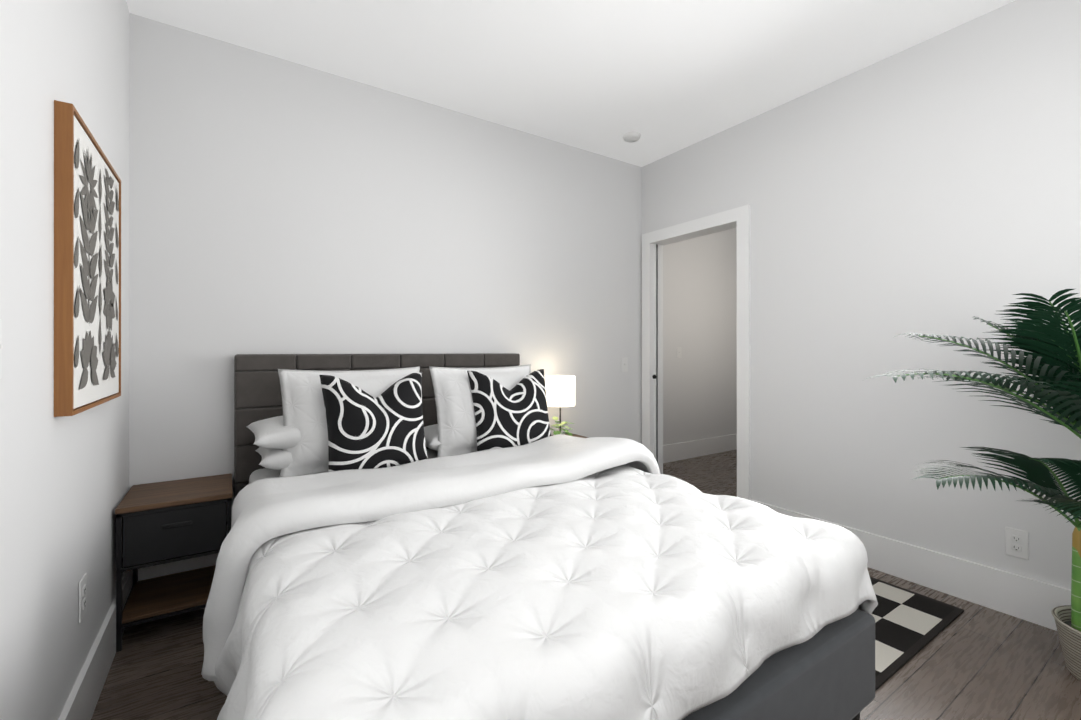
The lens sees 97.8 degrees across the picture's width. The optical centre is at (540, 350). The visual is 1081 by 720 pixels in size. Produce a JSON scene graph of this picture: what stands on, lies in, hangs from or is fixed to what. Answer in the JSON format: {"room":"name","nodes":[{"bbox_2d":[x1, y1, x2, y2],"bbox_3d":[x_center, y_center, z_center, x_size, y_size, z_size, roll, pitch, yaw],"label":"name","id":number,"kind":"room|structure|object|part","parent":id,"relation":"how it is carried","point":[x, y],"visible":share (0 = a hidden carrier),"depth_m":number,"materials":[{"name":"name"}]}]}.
{"room":"bedroom","nodes":[
{"label":"bedroom","id":0,"kind":"room"},
{"bbox_2d":[0,0,129,719],"bbox_3d":[-1.038,-0.192,0.767,0.120,2.740,3.540,0,0,-33],"label":"wall","id":1,"kind":"structure","parent":0,"point":[64,485],"depth_m":1.19,"materials":[{"name":"white paint"}]},
{"bbox_2d":[0,319,2,378],"bbox_3d":[-1.039,-0.004,0.892,0.015,0.120,0.116,0,0,-33],"label":"light switch","id":2,"kind":"object","parent":1,"relation":"attached to","point":[1,346],"visible":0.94,"depth_m":0.93,"materials":[{"name":"white plastic"}]},
{"bbox_2d":[78,573,86,622],"bbox_3d":[-1.425,0.768,1.469,0.009,0.125,0.075,0,0,-33],"label":"outlet","id":3,"kind":"object","parent":1,"relation":"attached to","point":[82,597],"visible":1,"depth_m":1.46,"materials":[{"name":"white plastic"}]},
{"bbox_2d":[54,100,120,416],"bbox_3d":[-1.447,-0.241,1.527,0.035,0.830,0.680,0,0,-33],"label":"framed artwork","id":4,"kind":"object","parent":1,"relation":"attached to","point":[87,278],"visible":1,"depth_m":1.37,"materials":[{"name":"brown wood"}]},
{"bbox_2d":[74,116,118,408],"bbox_3d":[-1.447,-0.241,1.527,0.034,0.800,0.650,0,0,-33],"label":"art","id":5,"kind":"object","parent":4,"relation":"attached to","point":[96,183],"depth_m":1.48,"materials":[{"name":"grey paper"}]},
{"bbox_2d":[58,570,132,719],"bbox_3d":[-1.428,1.086,1.479,0.016,0.185,1.680,0,0,-33],"label":"baseboard","id":6,"kind":"structure","parent":1,"relation":"attached to","point":[82,699],"depth_m":1.57,"materials":[{"name":"white"}]},
{"bbox_2d":[129,13,641,520],"bbox_3d":[-0.603,-0.190,3.105,3.425,2.740,0.120,0,0,-33],"label":"wall","id":7,"kind":"structure","parent":0,"point":[277,205],"depth_m":2.67,"materials":[{"name":"white paint"}]},
{"bbox_2d":[138,553,218,580],"bbox_3d":[-0.515,1.087,3.080,3.305,0.185,0.016,0,0,-33],"label":"baseboard","id":8,"kind":"structure","parent":7,"relation":"attached to","point":[154,571],"depth_m":2.26,"materials":[{"name":"white"}]},
{"bbox_2d":[621,358,627,371],"bbox_3d":[0.692,0.116,3.879,0.072,0.118,0.015,0,0,-33],"label":"light switch","id":9,"kind":"object","parent":7,"relation":"attached to","point":[624,364],"visible":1,"depth_m":3.88,"materials":[{"name":"white plastic"}]},
{"bbox_2d":[126,0,1014,166],"bbox_3d":[1.190,-1.611,2.584,5.840,0.100,4.110,0,0,-33],"label":"ceiling","id":10,"kind":"structure","parent":0,"point":[663,78],"depth_m":2.43,"materials":[{"name":"white paint"}]},
{"bbox_2d":[623,131,640,142],"bbox_3d":[0.660,-1.543,3.414,0.130,0.032,0.130,0,0,-33],"label":"smoke detector","id":11,"kind":"object","parent":10,"relation":"attached to","point":[632,136],"visible":1,"depth_m":3.38,"materials":[{"name":"white plastic"}]},
{"bbox_2d":[91,449,1080,719],"bbox_3d":[1.190,1.230,2.581,5.840,0.100,4.110,0,0,-33],"label":"floor","id":12,"kind":"structure","parent":0,"point":[973,661],"depth_m":1.73,"materials":[{"name":"brown wood"}]},
{"bbox_2d":[115,474,232,651],"bbox_3d":[-1.610,0.899,2.110,0.385,0.560,0.402,0,0,-33],"label":"nightstand","id":13,"kind":"object","parent":12,"relation":"on","point":[172,521],"visible":0.81,"depth_m":1.98,"materials":[{"name":"brown wood"}]},
{"bbox_3d":[-1.607,0.756,2.106,0.341,0.200,0.392,0,0,-33],"label":"drawer","id":14,"kind":"part","parent":13,"relation":"part of","materials":[{"name":"black wood"}]},
{"bbox_2d":[201,353,877,719],"bbox_3d":[-0.229,0.598,1.921,1.868,1.162,2.236,0,0,-33],"label":"bed","id":15,"kind":"object","parent":12,"relation":"on","point":[439,537],"visible":1,"depth_m":1.26,"materials":[{"name":"fabric"}]},
{"bbox_3d":[-0.237,0.678,1.886,1.520,0.198,2.055,0,0,-33],"label":"mattress","id":16,"kind":"part","parent":15,"relation":"part of","materials":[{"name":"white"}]},
{"bbox_2d":[320,372,427,471],"bbox_3d":[-0.772,0.344,2.242,0.489,0.486,0.175,0,-15,-36],"label":"throw pillow","id":17,"kind":"object","parent":15,"relation":"on","point":[372,423],"depth_m":2.16,"materials":[{"name":"black fabric"}]},
{"bbox_3d":[-0.844,0.539,2.801,1.637,1.042,0.089,0,0,-33],"label":"headboard","id":18,"kind":"part","parent":15,"relation":"part of","materials":[{"name":"fabric"}]},
{"bbox_2d":[467,369,550,450],"bbox_3d":[-0.160,0.344,2.666,0.489,0.486,0.172,0,-15,-29],"label":"throw pillow","id":19,"kind":"object","parent":15,"relation":"on","point":[505,409],"depth_m":2.58,"materials":[{"name":"black fabric"}]},
{"bbox_2d":[214,464,877,719],"bbox_3d":[-0.063,0.773,1.623,1.762,0.491,1.558,0,0,-33],"label":"duvet","id":20,"kind":"object","parent":15,"relation":"on","point":[623,591],"depth_m":1.12,"materials":[{"name":"white fabric"}]},
{"bbox_3d":[-0.228,0.905,1.871,1.510,0.253,2.150,0,0,-33],"label":"frame","id":21,"kind":"part","parent":15,"relation":"part of","materials":[{"name":"fabric"}]},
{"bbox_2d":[551,433,588,437],"bbox_3d":[0.173,0.900,3.290,0.385,0.560,0.402,0,0,-33],"label":"nightstand","id":22,"kind":"object","parent":12,"relation":"on","point":[575,435],"depth_m":3.45,"materials":[{"name":"brown wood"}]},
{"bbox_2d":[545,375,574,430],"bbox_3d":[0.139,0.399,3.319,0.210,0.440,0.210,0,0,-33],"label":"lamp","id":23,"kind":"object","parent":22,"relation":"on","point":[560,391],"visible":0.75,"depth_m":3.23,"materials":[{"name":"white fabric"}]},
{"bbox_3d":[0.139,0.281,3.319,0.210,0.205,0.210,0,0,-33],"label":"lamp shade","id":24,"kind":"part","parent":23,"relation":"part of","materials":[{"name":"white fabric"}]},
{"bbox_2d":[550,417,573,435],"bbox_3d":[0.127,0.535,3.155,0.223,0.167,0.212,0,0,-33],"label":"pothos","id":25,"kind":"object","parent":22,"relation":"on","point":[556,432],"visible":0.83,"depth_m":3.14,"materials":[{"name":"green plant"}]},
{"bbox_2d":[870,577,963,690],"bbox_3d":[0.479,1.174,2.093,2.435,0.009,1.520,0,0,-33],"label":"rug","id":26,"kind":"object","parent":12,"relation":"on","point":[909,625],"visible":0.2,"depth_m":2.02,"materials":[{"name":"black fabric"}]},
{"bbox_2d":[862,289,1080,680],"bbox_3d":[1.819,0.487,1.508,1.086,1.382,1.135,0,0,-33],"label":"palm","id":27,"kind":"object","parent":12,"relation":"on","point":[1053,346],"visible":1,"depth_m":1.68,"materials":[{"name":"plant"}]},
{"bbox_2d":[1051,605,1080,680],"bbox_3d":[2.033,1.080,1.670,0.304,0.198,0.304,0,0,-33],"label":"basket","id":28,"kind":"object","parent":12,"relation":"on","point":[1068,623],"depth_m":1.71,"materials":[{"name":"grey wicker"}]},
{"bbox_2d":[663,228,736,444],"bbox_3d":[1.568,-0.188,5.224,2.295,2.740,0.120,0,0,-33],"label":"wall","id":29,"kind":"structure","parent":0,"point":[700,330],"depth_m":5.31,"materials":[{"name":"white paint"}]},
{"bbox_2d":[663,434,736,462],"bbox_3d":[1.556,1.089,5.133,2.175,0.185,0.016,0,0,-33],"label":"baseboard","id":30,"kind":"structure","parent":29,"relation":"attached to","point":[691,449],"depth_m":5.26,"materials":[{"name":"white"}]},
{"bbox_2d":[642,0,1080,589],"bbox_3d":[1.662,-0.190,2.894,0.120,2.740,4.110,0,0,-33],"label":"wall","id":31,"kind":"structure","parent":0,"point":[930,186],"depth_m":2.43,"materials":[{"name":"white paint"}]},
{"bbox_2d":[652,244,657,462],"bbox_3d":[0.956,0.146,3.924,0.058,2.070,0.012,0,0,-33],"label":"door","id":32,"kind":"structure","parent":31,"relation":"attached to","point":[655,376],"depth_m":3.94,"materials":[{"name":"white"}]},
{"bbox_2d":[642,204,750,499],"bbox_3d":[1.190,0.100,3.607,0.160,2.160,0.980,0,0,-33],"label":"door frame","id":33,"kind":"structure","parent":31,"relation":"attached to","point":[738,218],"depth_m":3.55,"materials":[{"name":"white wood"}]},
{"bbox_2d":[749,499,1070,630],"bbox_3d":[2.038,1.087,2.201,0.016,0.185,2.300,0,0,-33],"label":"baseboard","id":34,"kind":"structure","parent":31,"relation":"attached to","point":[1023,597],"depth_m":2.23,"materials":[{"name":"white"}]},
{"bbox_2d":[1005,527,1028,559],"bbox_3d":[2.114,0.854,2.092,0.009,0.125,0.075,0,0,-33],"label":"outlet","id":35,"kind":"object","parent":31,"relation":"attached to","point":[1016,542],"visible":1,"depth_m":2.09,"materials":[{"name":"white plastic"}]}
]}

